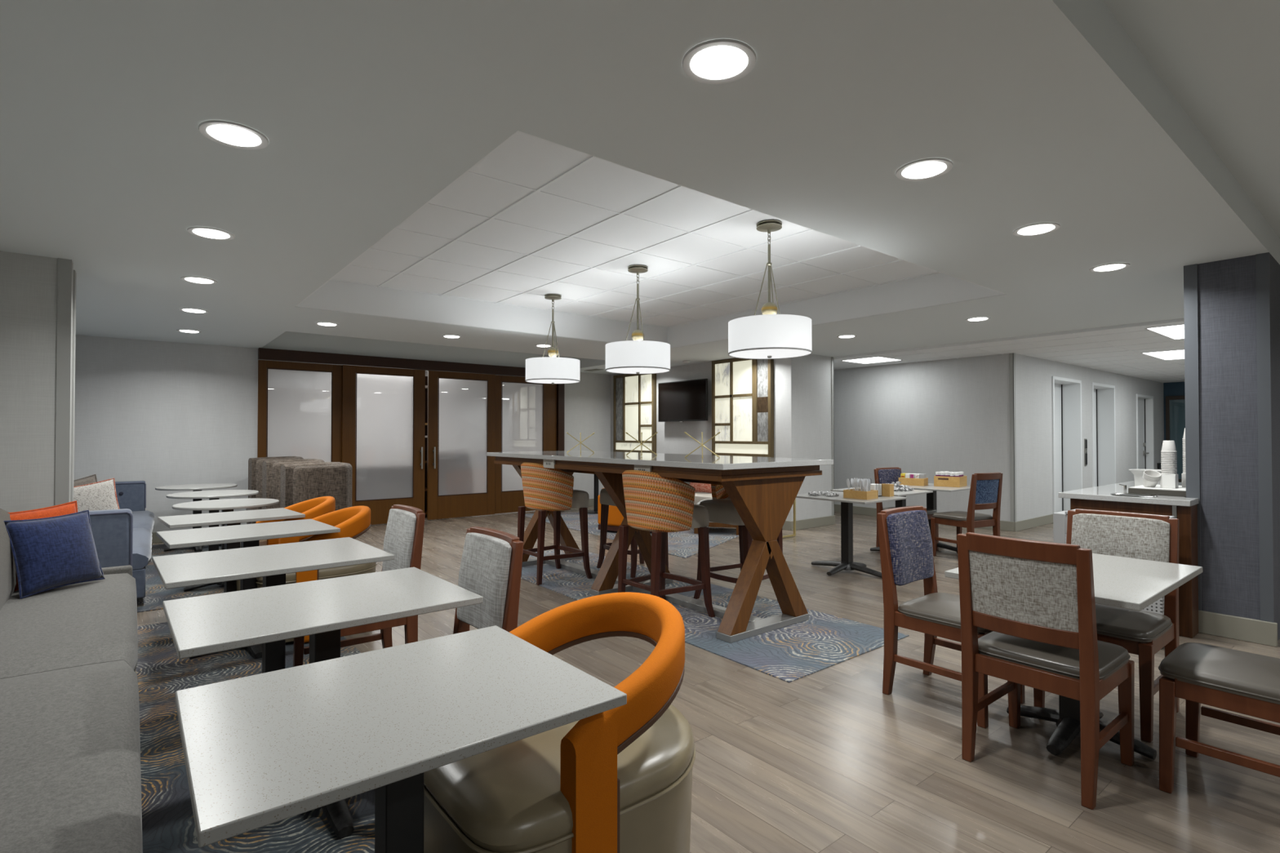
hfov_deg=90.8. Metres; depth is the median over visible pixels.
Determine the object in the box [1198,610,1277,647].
baseboard
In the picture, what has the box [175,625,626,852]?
pedestal table
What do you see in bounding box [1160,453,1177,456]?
paper cup
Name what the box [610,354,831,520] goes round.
wall
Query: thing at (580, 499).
seat cushion
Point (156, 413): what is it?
wall
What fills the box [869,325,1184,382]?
ceiling
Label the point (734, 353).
diffuser
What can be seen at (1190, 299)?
trim
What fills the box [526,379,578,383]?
diffuser
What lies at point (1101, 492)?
countertop
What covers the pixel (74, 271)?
trim
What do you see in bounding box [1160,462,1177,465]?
paper cup
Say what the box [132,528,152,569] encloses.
seat cushion
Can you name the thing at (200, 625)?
pedestal table
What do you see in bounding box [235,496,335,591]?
tub chair
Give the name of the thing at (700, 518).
seat cushion
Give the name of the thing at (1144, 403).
door
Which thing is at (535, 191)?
grid
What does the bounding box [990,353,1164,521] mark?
wall
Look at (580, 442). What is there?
jack
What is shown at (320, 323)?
recessed light
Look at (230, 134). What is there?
recessed light
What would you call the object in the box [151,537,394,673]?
pedestal table
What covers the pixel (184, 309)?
recessed light
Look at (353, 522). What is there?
tub chair
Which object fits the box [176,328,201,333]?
recessed light
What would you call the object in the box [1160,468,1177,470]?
paper cup
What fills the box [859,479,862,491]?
plastic spoon
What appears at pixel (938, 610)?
seat cushion
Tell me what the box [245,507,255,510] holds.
seat cushion
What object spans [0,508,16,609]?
cushion
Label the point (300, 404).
sliding door
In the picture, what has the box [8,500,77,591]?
throw pillow
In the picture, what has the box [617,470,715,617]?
bar stool
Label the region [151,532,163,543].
baseboard
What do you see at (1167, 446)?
paper cup
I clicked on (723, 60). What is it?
recessed light
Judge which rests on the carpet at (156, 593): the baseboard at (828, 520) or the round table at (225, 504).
the round table at (225, 504)
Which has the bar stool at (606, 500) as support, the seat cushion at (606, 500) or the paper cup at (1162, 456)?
the seat cushion at (606, 500)
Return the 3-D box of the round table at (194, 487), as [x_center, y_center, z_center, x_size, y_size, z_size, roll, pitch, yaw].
[-5.058,1.036,7.211,0.770,0.715,0.770,1,-1,-39]
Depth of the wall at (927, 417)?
9.59 m
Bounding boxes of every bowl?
[1142,474,1159,479]
[1142,475,1159,481]
[1142,476,1159,487]
[1143,470,1160,477]
[1143,473,1160,479]
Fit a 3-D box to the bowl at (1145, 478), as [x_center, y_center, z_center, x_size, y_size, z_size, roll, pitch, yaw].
[3.655,0.389,4.521,0.098,0.066,0.098,-27,32,-36]
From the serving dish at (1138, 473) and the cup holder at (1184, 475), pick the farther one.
the serving dish at (1138, 473)
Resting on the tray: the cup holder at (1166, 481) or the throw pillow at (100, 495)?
the cup holder at (1166, 481)
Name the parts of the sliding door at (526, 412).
glass pane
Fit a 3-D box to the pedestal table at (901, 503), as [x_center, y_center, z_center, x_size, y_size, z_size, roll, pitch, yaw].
[2.640,1.030,6.712,0.940,0.715,0.780,1,-1,-39]
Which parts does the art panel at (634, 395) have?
panel, panel, panel, panel, panel, panel, panel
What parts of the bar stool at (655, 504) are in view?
leg, leg, backrest, leg, leg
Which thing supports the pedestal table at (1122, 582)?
on the floor
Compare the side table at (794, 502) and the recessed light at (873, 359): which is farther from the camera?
the recessed light at (873, 359)
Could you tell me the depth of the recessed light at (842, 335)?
7.23 m
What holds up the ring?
on the countertop
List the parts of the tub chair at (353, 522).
seat, band trim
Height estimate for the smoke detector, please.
0.039 m
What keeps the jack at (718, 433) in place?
on the table at (763, 491)
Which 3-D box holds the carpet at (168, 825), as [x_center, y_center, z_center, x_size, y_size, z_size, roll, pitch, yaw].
[-1.063,1.328,2.002,1.270,0.006,6.480,1,-1,-39]
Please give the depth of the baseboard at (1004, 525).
10.14 m
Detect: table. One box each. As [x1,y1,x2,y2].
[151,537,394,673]
[155,483,237,552]
[156,519,340,659]
[157,507,305,592]
[162,567,483,839]
[166,489,258,551]
[172,497,279,591]
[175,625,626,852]
[486,450,833,643]
[587,474,598,514]
[782,498,795,537]
[795,491,906,577]
[831,487,933,558]
[903,483,970,551]
[944,553,1202,759]
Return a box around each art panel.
[613,373,656,453]
[711,358,773,457]
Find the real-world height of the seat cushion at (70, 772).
0.183 m
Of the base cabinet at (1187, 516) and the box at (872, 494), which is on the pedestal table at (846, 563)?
the box at (872, 494)
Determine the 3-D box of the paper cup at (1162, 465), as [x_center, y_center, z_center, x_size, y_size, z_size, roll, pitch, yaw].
[3.745,0.243,4.469,0.088,0.082,0.088,1,-1,-39]
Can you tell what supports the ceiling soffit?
attached to the ceiling at (1042, 111)
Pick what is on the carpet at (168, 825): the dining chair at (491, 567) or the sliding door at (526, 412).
the dining chair at (491, 567)
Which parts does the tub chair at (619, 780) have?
seat, band trim, post trim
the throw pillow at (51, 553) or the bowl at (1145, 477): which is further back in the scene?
the bowl at (1145, 477)
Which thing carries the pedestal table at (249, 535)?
on the carpet at (168, 825)
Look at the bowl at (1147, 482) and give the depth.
4.49 m
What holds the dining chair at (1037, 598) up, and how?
on the floor
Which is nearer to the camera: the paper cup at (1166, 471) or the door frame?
the paper cup at (1166, 471)
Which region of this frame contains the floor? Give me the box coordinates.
[137,506,1279,852]
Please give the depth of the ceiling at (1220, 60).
2.27 m
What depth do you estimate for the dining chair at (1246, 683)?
2.27 m
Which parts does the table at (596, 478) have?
plate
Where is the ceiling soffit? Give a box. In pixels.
[296,130,1004,347]
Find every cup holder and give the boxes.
[1160,473,1178,488]
[1182,473,1186,487]
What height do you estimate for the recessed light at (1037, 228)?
0.014 m
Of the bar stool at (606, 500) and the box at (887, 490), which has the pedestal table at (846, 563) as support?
the box at (887, 490)
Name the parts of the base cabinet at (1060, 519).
panel, panel, lid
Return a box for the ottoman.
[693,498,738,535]
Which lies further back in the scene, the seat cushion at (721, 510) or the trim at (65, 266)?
the seat cushion at (721, 510)
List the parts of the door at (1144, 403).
panel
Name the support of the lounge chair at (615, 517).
on the carpet at (684, 544)
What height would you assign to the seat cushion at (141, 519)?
0.151 m
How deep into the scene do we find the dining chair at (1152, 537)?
2.98 m
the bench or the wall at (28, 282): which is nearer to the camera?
the wall at (28, 282)
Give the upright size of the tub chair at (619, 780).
0.805 m
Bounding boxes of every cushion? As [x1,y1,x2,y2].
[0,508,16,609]
[0,573,137,679]
[0,660,142,852]
[131,511,155,533]
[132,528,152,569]
[240,539,266,547]
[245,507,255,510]
[256,562,376,582]
[424,704,694,852]
[571,489,589,508]
[600,488,616,506]
[691,504,709,528]
[698,497,745,525]
[883,506,936,514]
[898,592,993,632]
[933,511,992,520]
[977,631,1128,680]
[1095,603,1171,642]
[1160,642,1279,704]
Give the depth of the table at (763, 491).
4.30 m
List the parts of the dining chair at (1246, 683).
leg, leg, seat frame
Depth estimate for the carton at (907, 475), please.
7.32 m
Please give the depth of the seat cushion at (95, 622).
2.80 m
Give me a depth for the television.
10.10 m
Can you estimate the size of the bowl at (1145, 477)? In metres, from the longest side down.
0.098 x 0.098 x 0.066 m
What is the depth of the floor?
2.60 m
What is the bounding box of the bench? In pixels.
[684,481,711,504]
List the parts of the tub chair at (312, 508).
seat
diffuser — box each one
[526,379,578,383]
[606,367,669,373]
[729,348,810,358]
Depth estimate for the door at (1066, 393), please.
10.22 m
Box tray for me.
[1128,484,1186,497]
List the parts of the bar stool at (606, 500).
leg, leg, leg, leg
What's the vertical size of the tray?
0.043 m
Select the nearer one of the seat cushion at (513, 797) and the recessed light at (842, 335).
the seat cushion at (513, 797)
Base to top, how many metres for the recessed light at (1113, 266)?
0.014 m
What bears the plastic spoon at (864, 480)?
in the box at (872, 494)
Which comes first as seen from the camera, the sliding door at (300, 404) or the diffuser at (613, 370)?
the diffuser at (613, 370)
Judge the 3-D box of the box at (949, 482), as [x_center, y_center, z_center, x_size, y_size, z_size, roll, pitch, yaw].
[3.539,0.621,7.195,0.270,0.115,0.302,-1,-1,41]
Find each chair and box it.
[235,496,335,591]
[245,456,303,524]
[255,506,377,644]
[262,458,324,509]
[280,462,351,511]
[293,504,425,666]
[423,592,695,852]
[453,526,523,634]
[597,488,651,532]
[874,466,938,550]
[876,505,1025,728]
[930,472,1002,555]
[956,532,1134,809]
[1033,508,1179,742]
[1158,642,1279,793]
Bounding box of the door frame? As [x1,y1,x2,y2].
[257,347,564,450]
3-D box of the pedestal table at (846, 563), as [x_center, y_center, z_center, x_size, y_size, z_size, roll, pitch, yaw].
[1.970,1.021,6.007,0.710,0.715,0.820,1,-1,-39]
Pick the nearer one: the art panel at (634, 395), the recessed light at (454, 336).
the recessed light at (454, 336)
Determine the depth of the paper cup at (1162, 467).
4.44 m
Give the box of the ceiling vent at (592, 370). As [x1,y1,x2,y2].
[585,368,604,371]
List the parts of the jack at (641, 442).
rod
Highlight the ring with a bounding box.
[1111,493,1157,497]
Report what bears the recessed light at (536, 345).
in the ceiling at (1042, 111)
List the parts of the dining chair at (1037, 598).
leg, leg, rail, panel, rail, seat frame, leg, leg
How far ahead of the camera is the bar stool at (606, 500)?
6.09 m
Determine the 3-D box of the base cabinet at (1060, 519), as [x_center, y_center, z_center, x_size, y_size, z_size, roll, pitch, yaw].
[3.069,0.961,4.107,0.235,0.795,0.600,1,-1,-39]
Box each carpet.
[135,622,374,852]
[137,543,223,612]
[517,511,738,558]
[520,549,909,683]
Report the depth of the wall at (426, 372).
11.05 m
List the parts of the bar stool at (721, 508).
leg, backrest, leg, leg, leg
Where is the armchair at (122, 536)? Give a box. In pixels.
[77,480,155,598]
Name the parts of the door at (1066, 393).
panel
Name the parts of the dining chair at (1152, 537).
leg, leg, rail, seat frame, leg, leg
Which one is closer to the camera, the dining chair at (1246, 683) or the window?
the dining chair at (1246, 683)
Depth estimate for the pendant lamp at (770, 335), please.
4.02 m
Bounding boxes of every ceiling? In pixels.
[0,0,1279,382]
[330,131,938,327]
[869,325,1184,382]
[1102,0,1279,238]
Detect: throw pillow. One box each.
[4,510,104,599]
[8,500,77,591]
[73,474,97,486]
[73,478,119,511]
[689,482,711,493]
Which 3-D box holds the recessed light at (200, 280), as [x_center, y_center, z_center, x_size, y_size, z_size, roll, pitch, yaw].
[-3.228,-1.067,4.624,0.224,0.014,0.224,1,-1,-39]
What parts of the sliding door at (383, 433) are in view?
glass pane, handle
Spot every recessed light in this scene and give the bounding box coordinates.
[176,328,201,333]
[178,307,208,313]
[180,275,217,284]
[186,226,235,239]
[198,120,268,149]
[315,321,338,326]
[441,334,462,338]
[534,344,551,346]
[682,38,756,84]
[836,334,857,337]
[840,356,902,364]
[895,157,952,181]
[964,316,991,321]
[1012,222,1060,236]
[1088,262,1130,272]
[1140,349,1184,359]
[1144,324,1184,339]
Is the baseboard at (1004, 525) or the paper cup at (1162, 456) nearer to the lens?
the paper cup at (1162, 456)
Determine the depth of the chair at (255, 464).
7.72 m
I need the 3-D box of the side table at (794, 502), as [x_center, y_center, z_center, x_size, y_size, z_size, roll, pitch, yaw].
[1.780,1.120,8.111,0.350,0.569,0.340,1,-1,-39]
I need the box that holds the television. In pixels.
[657,378,707,422]
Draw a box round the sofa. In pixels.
[0,508,142,852]
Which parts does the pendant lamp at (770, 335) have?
suspension rod, chain, stem, lamp shade, suspension rod, suspension rod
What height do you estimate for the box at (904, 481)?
0.085 m
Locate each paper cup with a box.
[1160,440,1177,452]
[1160,452,1177,453]
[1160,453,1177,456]
[1160,455,1177,457]
[1160,457,1177,459]
[1160,459,1177,461]
[1160,461,1177,463]
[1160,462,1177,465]
[1160,464,1177,466]
[1160,466,1177,468]
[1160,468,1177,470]
[1160,470,1177,472]
[1160,471,1177,474]
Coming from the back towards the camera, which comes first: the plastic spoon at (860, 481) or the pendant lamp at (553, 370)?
the pendant lamp at (553, 370)
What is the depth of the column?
4.06 m
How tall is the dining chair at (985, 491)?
0.915 m
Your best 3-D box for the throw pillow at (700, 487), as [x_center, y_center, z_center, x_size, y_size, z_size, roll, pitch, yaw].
[0.913,0.816,9.407,0.368,0.341,0.155,0,-1,16]
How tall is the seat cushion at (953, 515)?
0.066 m
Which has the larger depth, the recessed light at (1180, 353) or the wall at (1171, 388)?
the wall at (1171, 388)
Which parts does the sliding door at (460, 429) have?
handle, glass pane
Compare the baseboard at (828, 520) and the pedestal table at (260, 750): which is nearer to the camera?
the pedestal table at (260, 750)
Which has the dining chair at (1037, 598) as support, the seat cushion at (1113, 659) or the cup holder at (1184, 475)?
the seat cushion at (1113, 659)
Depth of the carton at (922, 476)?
7.23 m
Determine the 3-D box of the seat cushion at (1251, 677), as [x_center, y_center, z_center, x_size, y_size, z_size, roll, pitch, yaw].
[2.211,0.884,2.298,0.450,0.066,0.442,1,-1,-39]
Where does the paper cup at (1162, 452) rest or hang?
on the paper cup at (1167, 455)
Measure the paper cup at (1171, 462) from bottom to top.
0.082 m
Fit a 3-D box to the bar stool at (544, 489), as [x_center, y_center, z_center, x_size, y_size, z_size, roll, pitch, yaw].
[-0.798,0.853,5.787,0.554,1.055,0.594,1,-1,-39]
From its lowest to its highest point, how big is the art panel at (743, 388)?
1.456 m
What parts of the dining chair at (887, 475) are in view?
leg, rail, seat frame, leg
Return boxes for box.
[843,488,878,499]
[881,483,893,497]
[898,477,928,486]
[933,475,967,487]
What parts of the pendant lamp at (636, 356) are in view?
suspension rod, stem, lamp shade, suspension rod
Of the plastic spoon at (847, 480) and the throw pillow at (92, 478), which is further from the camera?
the plastic spoon at (847, 480)
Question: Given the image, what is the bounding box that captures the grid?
[331,155,940,327]
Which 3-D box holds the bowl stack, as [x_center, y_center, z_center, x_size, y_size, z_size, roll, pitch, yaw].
[3.653,0.377,4.511,0.098,0.130,0.121,0,-1,14]
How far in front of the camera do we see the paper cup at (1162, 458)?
4.44 m
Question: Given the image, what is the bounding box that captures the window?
[1165,395,1185,482]
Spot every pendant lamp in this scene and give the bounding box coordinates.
[524,293,580,384]
[604,265,670,373]
[728,220,812,359]
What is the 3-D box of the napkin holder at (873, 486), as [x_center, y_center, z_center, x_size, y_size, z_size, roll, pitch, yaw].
[2.220,0.578,5.996,0.130,0.166,0.114,1,-1,-39]
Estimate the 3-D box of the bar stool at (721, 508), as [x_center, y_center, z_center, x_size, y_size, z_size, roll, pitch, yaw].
[0.792,0.842,4.948,0.554,1.055,0.594,1,-1,-39]
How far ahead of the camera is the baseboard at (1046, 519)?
8.87 m
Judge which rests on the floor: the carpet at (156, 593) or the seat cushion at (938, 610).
the carpet at (156, 593)
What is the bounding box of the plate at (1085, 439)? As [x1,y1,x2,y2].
[1084,438,1087,466]
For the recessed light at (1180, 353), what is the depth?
8.64 m
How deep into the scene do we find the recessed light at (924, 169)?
2.68 m
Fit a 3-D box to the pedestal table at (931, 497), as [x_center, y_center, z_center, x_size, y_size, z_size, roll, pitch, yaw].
[3.327,1.036,7.199,0.780,0.715,0.800,1,-1,-39]
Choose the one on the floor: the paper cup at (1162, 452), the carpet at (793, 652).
the carpet at (793, 652)
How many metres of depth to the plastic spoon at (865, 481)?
5.71 m
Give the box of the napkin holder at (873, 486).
[866,478,881,496]
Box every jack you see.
[566,432,595,453]
[625,431,657,456]
[684,431,720,458]
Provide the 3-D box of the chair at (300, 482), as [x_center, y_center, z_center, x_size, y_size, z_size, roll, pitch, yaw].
[-3.114,0.866,6.053,0.585,1.035,0.768,1,-1,-39]
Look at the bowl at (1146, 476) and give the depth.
4.49 m
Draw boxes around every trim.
[54,257,73,505]
[70,270,75,502]
[831,356,834,515]
[1008,352,1016,522]
[1183,252,1274,622]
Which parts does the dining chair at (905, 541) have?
leg, rail, leg, seat frame, leg, leg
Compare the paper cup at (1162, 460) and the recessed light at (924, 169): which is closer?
the recessed light at (924, 169)
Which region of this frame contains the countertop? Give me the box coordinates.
[1057,480,1198,506]
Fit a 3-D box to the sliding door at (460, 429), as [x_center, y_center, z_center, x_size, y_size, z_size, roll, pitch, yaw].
[-2.782,0.287,9.928,1.100,2.275,0.110,1,-1,-39]
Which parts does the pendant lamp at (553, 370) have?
suspension rod, lamp shade, stem, suspension rod, suspension rod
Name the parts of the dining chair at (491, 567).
leg, rail, leg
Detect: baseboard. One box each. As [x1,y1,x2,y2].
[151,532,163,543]
[588,498,594,506]
[782,515,835,530]
[834,504,1014,531]
[1013,514,1053,531]
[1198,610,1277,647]
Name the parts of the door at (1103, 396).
panel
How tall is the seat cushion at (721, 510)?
0.160 m
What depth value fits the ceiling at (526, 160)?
4.84 m
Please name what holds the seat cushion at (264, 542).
on the tub chair at (312, 508)
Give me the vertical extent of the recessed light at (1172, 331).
0.008 m
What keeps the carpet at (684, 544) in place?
on the floor
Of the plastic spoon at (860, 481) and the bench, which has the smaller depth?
the plastic spoon at (860, 481)
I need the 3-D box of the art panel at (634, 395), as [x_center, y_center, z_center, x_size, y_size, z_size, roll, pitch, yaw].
[-0.105,-0.239,11.258,0.070,1.420,1.160,1,-1,-39]
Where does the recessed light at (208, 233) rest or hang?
in the ceiling at (1042, 111)
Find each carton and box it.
[900,473,905,477]
[905,473,910,478]
[910,473,915,478]
[915,473,921,478]
[920,473,926,478]
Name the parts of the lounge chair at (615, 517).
armrest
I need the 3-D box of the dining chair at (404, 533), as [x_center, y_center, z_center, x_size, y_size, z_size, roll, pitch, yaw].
[-1.432,0.889,3.225,0.555,0.915,0.460,1,-1,-39]
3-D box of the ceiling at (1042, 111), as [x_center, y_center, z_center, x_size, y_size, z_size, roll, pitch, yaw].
[3.161,-1.202,9.096,18.300,0.430,9.200,1,-1,-39]
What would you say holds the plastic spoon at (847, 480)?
in the box at (872, 494)
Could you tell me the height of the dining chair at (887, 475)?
0.915 m
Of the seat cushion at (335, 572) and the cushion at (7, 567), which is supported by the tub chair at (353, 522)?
the seat cushion at (335, 572)
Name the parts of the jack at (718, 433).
rod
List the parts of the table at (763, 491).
leg, leg, rail, leg, leg, rail, leg, leg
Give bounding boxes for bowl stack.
[1142,470,1160,487]
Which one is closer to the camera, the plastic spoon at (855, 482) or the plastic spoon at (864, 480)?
the plastic spoon at (864, 480)
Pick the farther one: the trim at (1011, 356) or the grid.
the trim at (1011, 356)
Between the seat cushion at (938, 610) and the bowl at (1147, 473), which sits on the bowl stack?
the bowl at (1147, 473)
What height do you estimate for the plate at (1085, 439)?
0.440 m
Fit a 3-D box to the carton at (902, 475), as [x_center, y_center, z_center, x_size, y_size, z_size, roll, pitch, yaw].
[3.094,0.612,7.396,0.046,0.125,0.102,-1,-1,39]
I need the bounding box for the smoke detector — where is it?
[682,360,689,363]
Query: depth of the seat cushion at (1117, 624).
2.81 m
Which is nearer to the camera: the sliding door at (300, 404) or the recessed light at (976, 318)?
the recessed light at (976, 318)
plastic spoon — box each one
[846,479,849,490]
[853,478,857,490]
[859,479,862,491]
[862,479,865,491]
[864,480,867,491]
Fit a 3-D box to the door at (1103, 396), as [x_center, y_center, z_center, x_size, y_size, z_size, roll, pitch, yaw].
[7.908,0.358,10.998,1.210,2.180,0.320,1,-1,-39]
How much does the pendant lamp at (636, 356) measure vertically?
0.900 m
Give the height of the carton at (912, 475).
0.125 m
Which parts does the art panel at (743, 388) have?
panel, panel, panel, panel, panel, panel, panel, panel, panel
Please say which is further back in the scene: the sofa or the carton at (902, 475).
the carton at (902, 475)
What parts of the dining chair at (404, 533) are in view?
leg, seat frame, leg, rail, leg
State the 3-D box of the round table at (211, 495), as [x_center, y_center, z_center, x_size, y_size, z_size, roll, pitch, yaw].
[-4.273,1.025,6.329,0.770,0.715,0.770,1,-1,-39]
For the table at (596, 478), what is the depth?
10.52 m
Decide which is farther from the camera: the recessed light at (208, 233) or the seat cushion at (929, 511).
the seat cushion at (929, 511)
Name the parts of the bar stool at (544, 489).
leg, leg, backrest, leg, leg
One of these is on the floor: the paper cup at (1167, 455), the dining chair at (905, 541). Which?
the dining chair at (905, 541)
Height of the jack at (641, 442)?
0.197 m
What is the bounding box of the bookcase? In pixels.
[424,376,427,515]
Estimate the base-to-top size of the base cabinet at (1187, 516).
0.845 m
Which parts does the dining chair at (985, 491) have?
leg, leg, seat frame, leg, rail, rail, panel, leg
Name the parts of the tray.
panel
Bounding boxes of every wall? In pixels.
[0,250,73,512]
[74,331,610,532]
[257,371,523,415]
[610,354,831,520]
[833,355,991,515]
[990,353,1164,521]
[1163,382,1185,440]
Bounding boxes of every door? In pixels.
[257,360,342,462]
[341,364,425,524]
[426,370,495,519]
[494,374,556,514]
[1051,376,1082,512]
[1091,382,1115,487]
[1136,394,1154,469]
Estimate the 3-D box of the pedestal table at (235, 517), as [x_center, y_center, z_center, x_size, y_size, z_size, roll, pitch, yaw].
[-2.948,1.002,4.565,0.805,0.715,0.570,1,-1,-44]
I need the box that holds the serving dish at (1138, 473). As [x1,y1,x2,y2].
[1128,469,1161,486]
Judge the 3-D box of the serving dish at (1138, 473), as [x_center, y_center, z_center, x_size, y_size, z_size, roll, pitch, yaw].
[4.021,0.414,4.969,0.280,0.142,0.278,1,-1,-39]
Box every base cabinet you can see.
[1053,508,1174,649]
[1070,498,1198,638]
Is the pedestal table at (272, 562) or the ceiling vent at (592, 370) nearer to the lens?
the pedestal table at (272, 562)
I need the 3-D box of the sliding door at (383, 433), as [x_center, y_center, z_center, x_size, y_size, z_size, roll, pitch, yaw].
[-3.704,0.277,9.188,1.165,2.275,0.110,1,-1,-39]
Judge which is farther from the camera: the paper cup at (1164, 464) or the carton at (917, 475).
the carton at (917, 475)
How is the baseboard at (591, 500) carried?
attached to the wall at (156, 413)
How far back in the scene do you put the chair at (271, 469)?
6.92 m
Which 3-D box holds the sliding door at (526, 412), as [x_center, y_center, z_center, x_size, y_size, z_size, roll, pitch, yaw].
[-1.941,0.297,10.713,1.195,2.275,0.049,1,-1,-39]
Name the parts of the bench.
seat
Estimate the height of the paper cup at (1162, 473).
0.082 m
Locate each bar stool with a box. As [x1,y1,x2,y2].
[517,462,592,585]
[596,488,668,577]
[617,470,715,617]
[693,484,782,599]
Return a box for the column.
[1197,253,1279,640]

